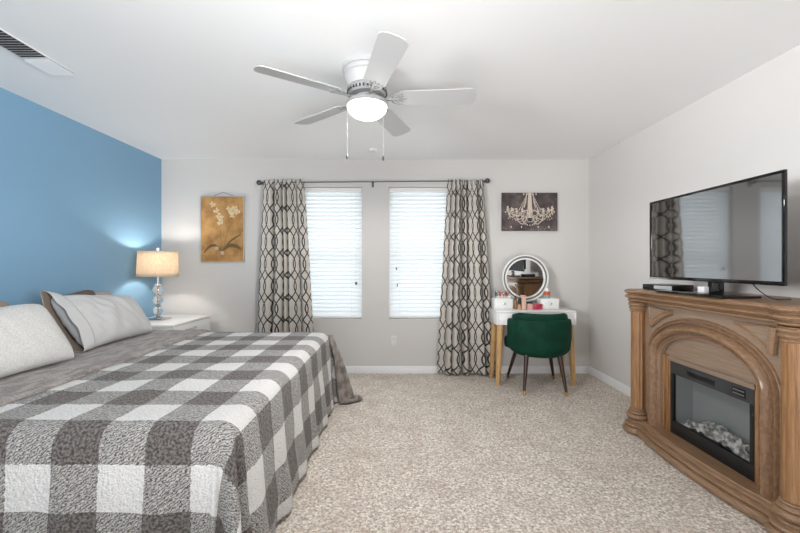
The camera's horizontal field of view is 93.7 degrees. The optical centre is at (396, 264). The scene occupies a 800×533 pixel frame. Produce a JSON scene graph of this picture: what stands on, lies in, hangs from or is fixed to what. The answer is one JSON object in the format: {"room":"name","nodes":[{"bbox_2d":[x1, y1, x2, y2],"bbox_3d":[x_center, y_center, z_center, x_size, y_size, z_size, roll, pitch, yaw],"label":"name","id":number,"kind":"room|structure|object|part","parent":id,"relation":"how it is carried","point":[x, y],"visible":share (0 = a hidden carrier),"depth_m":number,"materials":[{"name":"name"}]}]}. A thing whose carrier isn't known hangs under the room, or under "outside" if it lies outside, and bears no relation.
{"room":"bedroom","nodes":[
{"label":"bedroom","id":0,"kind":"room"},
{"bbox_2d":[0,87,160,316],"bbox_3d":[-2.763,0.020,1.621,0.160,2.440,5.641,0,0,0],"label":"wall","id":1,"kind":"structure","parent":0,"point":[79,202],"depth_m":3.08,"materials":[{"name":"blue paint"}]},
{"bbox_2d":[161,159,588,365],"bbox_3d":[-0.241,0.020,4.361,4.883,2.440,0.160,0,0,0],"label":"wall","id":2,"kind":"structure","parent":0,"point":[228,292],"depth_m":4.28,"materials":[{"name":"grey paint"}]},
{"bbox_2d":[200,192,244,261],"bbox_3d":[-1.976,-0.425,4.266,0.498,0.798,0.029,0,0,0],"label":"picture","id":3,"kind":"object","parent":2,"relation":"attached to","point":[222,218],"visible":1,"depth_m":4.25,"materials":[{"name":"printed canvas"},{"name":"wood"}]},
{"bbox_2d":[256,178,489,186],"bbox_3d":[-0.260,-0.919,4.227,2.618,0.096,0.106,0,0,0],"label":"curtain rod","id":4,"kind":"object","parent":2,"relation":"attached to","point":[487,180],"visible":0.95,"depth_m":4.20,"materials":[{"name":"grey metal"}]},
{"bbox_2d":[258,179,312,331],"bbox_3d":[-1.243,0.133,4.191,0.674,2.186,0.102,0,0,2],"label":"curtain","id":5,"kind":"object","parent":4,"relation":"hanging from","point":[285,299],"visible":0.78,"depth_m":4.17,"materials":[{"name":"fabric"}]},
{"bbox_3d":[-0.260,-0.928,4.203,2.520,0.033,0.013,0,0,0],"label":"rod","id":6,"kind":"part","parent":4,"relation":"part of","materials":[{"name":"grey metal"}]},
{"bbox_2d":[437,179,495,374],"bbox_3d":[0.789,0.133,4.191,0.674,2.186,0.106,0,0,0],"label":"curtain","id":7,"kind":"object","parent":4,"relation":"hanging from","point":[464,340],"visible":0.94,"depth_m":4.18,"materials":[{"name":"fabric"}]},
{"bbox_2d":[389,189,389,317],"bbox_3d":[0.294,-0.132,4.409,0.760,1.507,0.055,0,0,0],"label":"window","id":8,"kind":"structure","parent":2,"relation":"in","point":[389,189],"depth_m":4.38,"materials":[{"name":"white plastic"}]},
{"bbox_2d":[391,336,396,345],"bbox_3d":[-0.030,0.870,4.276,0.073,0.117,0.010,0,0,0],"label":"wall socket","id":9,"kind":"object","parent":2,"relation":"attached to","point":[393,338],"visible":1,"depth_m":4.27,"materials":[{"name":"white plastic"}]},
{"bbox_2d":[390,188,446,317],"bbox_3d":[0.294,-0.136,4.326,0.748,1.492,0.069,0,0,0],"label":"window blind","id":10,"kind":"object","parent":2,"relation":"attached to","point":[417,215],"visible":0.7,"depth_m":4.33,"materials":[{"name":"white plastic"}]},
{"bbox_3d":[0.011,-0.307,4.301,0.002,1.055,0.002,0,0,0],"label":"pull cord","id":11,"kind":"part","parent":10,"relation":"part of","materials":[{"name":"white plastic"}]},
{"bbox_3d":[0.294,0.600,4.333,0.748,0.020,0.050,0,0,0],"label":"rail","id":12,"kind":"part","parent":10,"relation":"part of","materials":[{"name":"white plastic"}]},
{"bbox_2d":[345,366,588,372],"bbox_3d":[-0.241,1.199,4.274,4.881,0.082,0.014,0,0,0],"label":"baseboard","id":13,"kind":"structure","parent":2,"relation":"attached to","point":[350,369],"depth_m":4.27,"materials":[{"name":"white paint"}]},
{"bbox_2d":[501,193,556,230],"bbox_3d":[1.510,-0.598,4.260,0.628,0.432,0.037,0,0,0],"label":"picture","id":14,"kind":"object","parent":2,"relation":"attached to","point":[519,211],"visible":1,"depth_m":4.25,"materials":[{"name":"grey"}]},
{"bbox_2d":[0,0,799,158],"bbox_3d":[-0.241,-1.250,1.621,5.203,0.100,5.641,0,0,0],"label":"ceiling","id":15,"kind":"structure","parent":0,"point":[163,79],"depth_m":2.27,"materials":[{"name":"white paint"}]},
{"bbox_2d":[0,28,77,75],"bbox_3d":[-2.093,-1.193,2.078,0.168,0.014,0.573,0,0,0],"label":"ceiling vent","id":16,"kind":"object","parent":15,"relation":"in","point":[8,42],"visible":1,"depth_m":2.15,"materials":[{"name":"white metal"}]},
{"bbox_2d":[253,31,475,160],"bbox_3d":[-0.136,-0.908,2.285,1.233,0.584,1.272,0,0,0],"label":"ceiling fan","id":17,"kind":"object","parent":15,"relation":"hanging from","point":[367,77],"visible":1,"depth_m":2.20,"materials":[{"name":"white metal"}]},
{"bbox_3d":[-0.532,-1.013,2.059,0.475,0.039,0.143,0,0,-33],"label":"blade","id":18,"kind":"part","parent":17,"relation":"part of","materials":[{"name":"white wood"}]},
{"bbox_3d":[-0.511,-1.013,2.555,0.475,0.039,0.143,0,0,39],"label":"blade","id":19,"kind":"part","parent":17,"relation":"part of","materials":[{"name":"white wood"}]},
{"bbox_2d":[346,79,386,97],"bbox_3d":[-0.180,-1.052,2.292,0.250,0.047,0.250,0,0,0],"label":"vent","id":20,"kind":"object","parent":17,"relation":"attached to","point":[354,86],"depth_m":2.22,"materials":[{"name":"grey metal"}]},
{"bbox_3d":[-0.180,-0.926,2.292,0.242,0.074,0.242,0,0,0],"label":"globe","id":21,"kind":"part","parent":17,"relation":"part of","materials":[{"name":"white glass"}]},
{"bbox_3d":[-0.067,-1.013,1.885,0.143,0.039,0.475,0,0,-16],"label":"blade","id":22,"kind":"part","parent":17,"relation":"part of","materials":[{"name":"white wood"}]},
{"bbox_3d":[-0.032,-1.013,2.688,0.143,0.039,0.475,0,0,20],"label":"blade","id":23,"kind":"part","parent":17,"relation":"part of","materials":[{"name":"white wood"}]},
{"bbox_3d":[0.242,-1.013,2.269,0.477,0.039,0.151,0,0,0],"label":"blade","id":24,"kind":"part","parent":17,"relation":"part of","materials":[{"name":"white wood"}]},
{"bbox_2d":[369,148,376,152],"bbox_3d":[-0.244,-1.187,3.900,0.090,0.026,0.090,0,0,0],"label":"smoke detector","id":25,"kind":"object","parent":15,"relation":"attached to","point":[372,150],"visible":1,"depth_m":3.87,"materials":[{"name":"white plastic"}]},
{"bbox_2d":[276,373,767,532],"bbox_3d":[-0.241,1.290,1.621,5.203,0.100,5.641,0,0,0],"label":"floor","id":26,"kind":"structure","parent":0,"point":[419,452],"depth_m":2.31,"materials":[{"name":"carpet"}]},
{"bbox_2d":[147,315,210,329],"bbox_3d":[-2.360,0.902,3.862,0.600,0.675,0.725,0,0,0],"label":"nightstand","id":27,"kind":"object","parent":26,"relation":"on","point":[177,322],"visible":0.24,"depth_m":3.84,"materials":[{"name":"white wood"}]},
{"bbox_2d":[136,248,178,320],"bbox_3d":[-2.435,0.197,3.830,0.380,0.737,0.380,0,0,0],"label":"table lamp","id":28,"kind":"object","parent":27,"relation":"on","point":[158,264],"visible":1,"depth_m":3.71,"materials":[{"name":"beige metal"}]},
{"bbox_3d":[-2.435,-0.006,3.830,0.374,0.256,0.374,0,0,0],"label":"lamp shade","id":29,"kind":"part","parent":28,"relation":"part of","materials":[{"name":"fabric"}]},
{"bbox_3d":[-2.098,0.681,3.862,0.018,0.178,0.685,0,0,0],"label":"drawer","id":30,"kind":"part","parent":27,"relation":"part of","materials":[{"name":"white wood"}]},
{"bbox_2d":[489,308,575,385],"bbox_3d":[1.429,0.858,3.981,0.822,0.765,0.309,0,0,0],"label":"table","id":31,"kind":"object","parent":26,"relation":"on","point":[498,318],"visible":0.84,"depth_m":3.84,"materials":[{"name":"white wood"}]},
{"bbox_3d":[1.063,0.930,4.095,0.089,0.620,0.081,0,0,0],"label":"leg","id":32,"kind":"part","parent":31,"relation":"part of","materials":[{"name":"brown wood"}]},
{"bbox_3d":[1.063,0.930,3.867,0.089,0.620,0.081,0,0,0],"label":"leg","id":33,"kind":"part","parent":31,"relation":"part of","materials":[{"name":"brown wood"}]},
{"bbox_2d":[491,298,512,308],"bbox_3d":[1.141,0.419,4.042,0.198,0.112,0.166,0,0,0],"label":"drawer box","id":34,"kind":"object","parent":31,"relation":"on","point":[496,303],"visible":0.99,"depth_m":3.98,"materials":[{"name":"white wood"}]},
{"bbox_3d":[1.141,0.419,3.982,0.182,0.092,0.005,0,0,0],"label":"drawer","id":35,"kind":"part","parent":34,"relation":"part of","materials":[{"name":"white wood"}]},
{"bbox_2d":[514,296,516,308],"bbox_3d":[1.262,0.403,3.975,0.028,0.145,0.028,0,0,0],"label":"bottle","id":36,"kind":"object","parent":31,"relation":"on","point":[515,297],"visible":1,"depth_m":3.96,"materials":[{"name":"brown glass"}]},
{"bbox_3d":[1.236,0.556,3.837,0.385,0.120,0.015,0,0,0],"label":"drawer","id":37,"kind":"part","parent":31,"relation":"part of","materials":[{"name":"white wood"}]},
{"bbox_2d":[518,299,520,309],"bbox_3d":[1.298,0.417,3.955,0.032,0.115,0.032,0,0,0],"label":"bottle","id":38,"kind":"object","parent":31,"relation":"on","point":[519,300],"visible":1,"depth_m":3.94,"materials":[{"name":"brown glass"}]},
{"bbox_2d":[520,295,525,309],"bbox_3d":[1.333,0.399,3.950,0.056,0.152,0.036,0,0,0],"label":"pump bottle","id":39,"kind":"object","parent":31,"relation":"on","point":[523,297],"visible":1,"depth_m":3.93,"materials":[{"name":"beige"}]},
{"bbox_2d":[502,255,548,307],"bbox_3d":[1.400,0.185,4.100,0.504,0.578,0.075,0,0,0],"label":"round mirror","id":40,"kind":"object","parent":31,"relation":"on","point":[527,275],"visible":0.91,"depth_m":4.08,"materials":[{"name":"glass"},{"name":"white plastic"}]},
{"bbox_3d":[1.400,0.148,4.086,0.408,0.408,0.004,0,0,0],"label":"glass","id":41,"kind":"part","parent":40,"relation":"part of","materials":[{"name":"white mirror"}]},
{"bbox_2d":[526,301,532,309],"bbox_3d":[1.400,0.433,3.950,0.054,0.084,0.042,0,0,0],"label":"bottle","id":42,"kind":"object","parent":31,"relation":"on","point":[528,303],"visible":1,"depth_m":3.93,"materials":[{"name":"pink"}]},
{"bbox_2d":[536,298,558,308],"bbox_3d":[1.631,0.419,4.042,0.193,0.112,0.166,0,0,0],"label":"drawer box","id":43,"kind":"object","parent":31,"relation":"on","point":[547,303],"visible":0.88,"depth_m":3.98,"materials":[{"name":"white wood"}]},
{"bbox_2d":[544,288,549,297],"bbox_3d":[1.612,0.306,4.018,0.069,0.114,0.069,0,0,0],"label":"jar","id":44,"kind":"object","parent":43,"relation":"on","point":[546,291],"visible":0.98,"depth_m":4.00,"materials":[{"name":"white plastic"}]},
{"bbox_3d":[1.631,0.419,3.982,0.177,0.092,0.005,0,0,0],"label":"drawer","id":45,"kind":"part","parent":43,"relation":"part of","materials":[{"name":"white wood"}]},
{"bbox_3d":[1.623,0.556,3.837,0.385,0.120,0.015,0,0,0],"label":"drawer","id":46,"kind":"part","parent":31,"relation":"part of","materials":[{"name":"white wood"}]},
{"bbox_3d":[1.796,0.930,3.867,0.089,0.620,0.081,0,0,0],"label":"leg","id":47,"kind":"part","parent":31,"relation":"part of","materials":[{"name":"brown wood"}]},
{"bbox_2d":[504,313,571,396],"bbox_3d":[1.434,0.857,3.817,0.623,0.766,0.581,0,0,5],"label":"chair","id":48,"kind":"object","parent":26,"relation":"on","point":[528,335],"visible":1,"depth_m":3.58,"materials":[{"name":"green fabric"}]},
{"bbox_3d":[1.437,0.811,3.850,0.606,0.127,0.500,0,0,5],"label":"seat","id":49,"kind":"part","parent":48,"relation":"part of","materials":[{"name":"green fabric"}]},
{"bbox_3d":[1.252,1.038,4.042,0.047,0.328,0.163,0,0,-34],"label":"leg","id":50,"kind":"part","parent":48,"relation":"part of","materials":[{"name":"brown wood"}]},
{"bbox_3d":[1.240,1.038,3.615,0.047,0.328,0.123,0,0,40],"label":"leg","id":51,"kind":"part","parent":48,"relation":"part of","materials":[{"name":"brown wood"}]},
{"bbox_3d":[1.653,1.038,4.008,0.047,0.328,0.166,0,0,44],"label":"leg","id":52,"kind":"part","parent":48,"relation":"part of","materials":[{"name":"brown wood"}]},
{"bbox_3d":[1.581,1.038,3.582,0.048,0.328,0.121,0,0,-13],"label":"leg","id":53,"kind":"part","parent":48,"relation":"part of","materials":[{"name":"brown wood"}]},
{"bbox_2d":[622,289,799,532],"bbox_3d":[1.940,0.711,2.226,0.514,1.058,1.296,0,0,0],"label":"electric fireplace","id":54,"kind":"object","parent":26,"relation":"on","point":[715,382],"visible":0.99,"depth_m":2.10,"materials":[{"name":"brown wood"}]},
{"bbox_3d":[2.006,0.700,2.784,0.382,0.855,0.091,0,0,0],"label":"panel","id":55,"kind":"part","parent":54,"relation":"part of","materials":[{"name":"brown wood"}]},
{"bbox_3d":[1.816,0.366,2.574,0.012,0.131,0.215,0,0,0],"label":"spandrel panel","id":56,"kind":"part","parent":54,"relation":"part of","materials":[{"name":"brown wood"}]},
{"bbox_3d":[1.856,0.871,2.563,0.048,0.512,0.052,0,0,0],"label":"jamb moulding","id":57,"kind":"part","parent":54,"relation":"part of","materials":[{"name":"brown wood"}]},
{"bbox_2d":[643,284,693,289],"bbox_3d":[1.924,0.161,2.665,0.192,0.039,0.228,0,0,-15],"label":"media box","id":58,"kind":"object","parent":54,"relation":"on","point":[645,286],"visible":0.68,"depth_m":2.58,"materials":[{"name":"black plastic"}]},
{"bbox_3d":[1.844,0.160,2.599,0.002,0.024,0.130,0,0,-15],"label":"panel","id":59,"kind":"part","parent":58,"relation":"part of","materials":[{"name":"silver metal"}]},
{"bbox_2d":[698,286,708,292],"bbox_3d":[1.829,0.149,2.236,0.033,0.038,0.048,0,0,0],"label":"sensor box","id":60,"kind":"object","parent":54,"relation":"on","point":[701,289],"visible":1,"depth_m":2.22,"materials":[{"name":"white plastic"}]},
{"bbox_2d":[624,289,799,326],"bbox_3d":[1.946,0.227,2.226,0.501,0.090,1.274,0,0,0],"label":"mantel shelf","id":61,"kind":"object","parent":54,"relation":"attached to","point":[781,313],"depth_m":2.00,"materials":[{"name":"brown wood"}]},
{"bbox_3d":[1.860,0.689,2.238,0.020,0.082,0.593,0,0,0],"label":"panel","id":62,"kind":"part","parent":54,"relation":"part of","materials":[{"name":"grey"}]},
{"bbox_3d":[1.835,0.700,2.226,0.030,0.856,1.026,0,0,0],"label":"panel","id":63,"kind":"part","parent":54,"relation":"part of","materials":[{"name":"brown wood"}]},
{"bbox_3d":[1.810,0.728,2.238,0.059,0.800,0.952,0,0,0],"label":"arch moulding","id":64,"kind":"part","parent":54,"relation":"part of","materials":[{"name":"brown wood"}]},
{"bbox_2d":[650,169,790,299],"bbox_3d":[1.870,-0.135,2.252,0.285,0.632,0.958,0,0,0],"label":"television","id":65,"kind":"object","parent":54,"relation":"on","point":[737,231],"visible":1,"depth_m":2.10,"materials":[{"name":"black plastic"}]},
{"bbox_3d":[1.835,0.174,2.252,0.215,0.012,0.520,0,0,0],"label":"stand plate","id":66,"kind":"part","parent":65,"relation":"part of","materials":[{"name":"black"}]},
{"bbox_3d":[1.937,0.110,1.945,0.160,0.142,0.049,0,0,40],"label":"power cord","id":67,"kind":"part","parent":65,"relation":"part of","materials":[{"name":"black plastic"}]},
{"bbox_3d":[1.851,0.690,2.026,0.007,0.048,0.080,0,0,0],"label":"control panel","id":68,"kind":"part","parent":54,"relation":"part of","materials":[{"name":"black plastic"}]},
{"bbox_3d":[1.816,0.366,1.902,0.012,0.131,0.215,0,0,0],"label":"spandrel panel","id":69,"kind":"part","parent":54,"relation":"part of","materials":[{"name":"brown wood"}]},
{"bbox_3d":[1.856,0.871,1.913,0.048,0.512,0.052,0,0,0],"label":"jamb moulding","id":70,"kind":"part","parent":54,"relation":"part of","materials":[{"name":"brown wood"}]},
{"bbox_2d":[589,45,799,387],"bbox_3d":[2.280,0.020,1.621,0.160,2.440,5.641,0,0,0],"label":"wall","id":71,"kind":"structure","parent":0,"point":[748,127],"depth_m":2.95,"materials":[{"name":"grey paint"}]},
{"bbox_2d":[589,366,630,396],"bbox_3d":[2.193,1.199,1.534,0.014,0.082,5.467,0,0,0],"label":"baseboard","id":72,"kind":"structure","parent":71,"relation":"attached to","point":[621,387],"depth_m":3.83,"materials":[{"name":"white paint"}]},
{"bbox_3d":[-1.690,0.930,2.390,1.940,0.620,1.780,0,0,0],"label":"bed","id":73,"kind":"object","parent":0,"visible":0},
{"bbox_2d":[0,329,362,532],"bbox_3d":[-1.498,0.903,2.427,2.292,0.673,2.349,0,0,3],"label":"plaid blanket","id":74,"kind":"object","parent":73,"relation":"on","point":[160,430],"visible":0.87,"depth_m":1.50,"materials":[{"name":"grey fabric"}]},
{"bbox_2d":[0,301,9,306],"bbox_3d":[-2.422,0.392,1.980,0.171,0.347,0.807,0,0,0],"label":"pillow","id":75,"kind":"object","parent":74,"relation":"on","point":[2,304],"visible":0.04,"depth_m":2.32,"materials":[{"name":"beige fabric"}]},
{"bbox_2d":[0,304,74,377],"bbox_3d":[-2.049,0.396,1.900,0.267,0.338,0.750,0,0,0],"label":"pillow","id":76,"kind":"object","parent":74,"relation":"on","point":[30,337],"visible":1,"depth_m":2.02,"materials":[{"name":"white fabric"}]},
{"bbox_2d":[41,290,95,339],"bbox_3d":[-2.408,0.384,2.810,0.149,0.362,0.481,0,0,0],"label":"pillow","id":77,"kind":"object","parent":74,"relation":"on","point":[84,292],"visible":0.07,"depth_m":2.91,"materials":[{"name":"grey fabric"}]},
{"bbox_2d":[40,291,152,351],"bbox_3d":[-2.166,0.370,2.783,0.312,0.400,0.716,0,0,0],"label":"pillow","id":78,"kind":"object","parent":74,"relation":"on","point":[94,321],"visible":0.99,"depth_m":2.59,"materials":[{"name":"fabric"}]},
{"bbox_2d":[95,291,111,294],"bbox_3d":[-2.549,0.401,3.170,0.135,0.328,0.461,0,0,0],"label":"pillow","id":79,"kind":"object","parent":74,"relation":"on","point":[102,292],"visible":0.05,"depth_m":3.28,"materials":[{"name":"fabric"}]},
{"bbox_3d":[-0.774,-0.132,4.409,0.760,1.507,0.055,0,0,0],"label":"window","id":80,"kind":"structure","parent":0,"visible":0},
{"bbox_2d":[305,188,361,317],"bbox_3d":[-0.774,-0.136,4.326,0.748,1.492,0.069,0,0,0],"label":"window blind","id":81,"kind":"object","parent":80,"relation":"attached to","point":[334,215],"visible":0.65,"depth_m":4.33,"materials":[{"name":"white plastic"}]},
{"bbox_3d":[-0.774,0.600,4.333,0.748,0.020,0.050,0,0,0],"label":"rail","id":82,"kind":"part","parent":81,"relation":"part of","materials":[{"name":"white plastic"}]}
]}

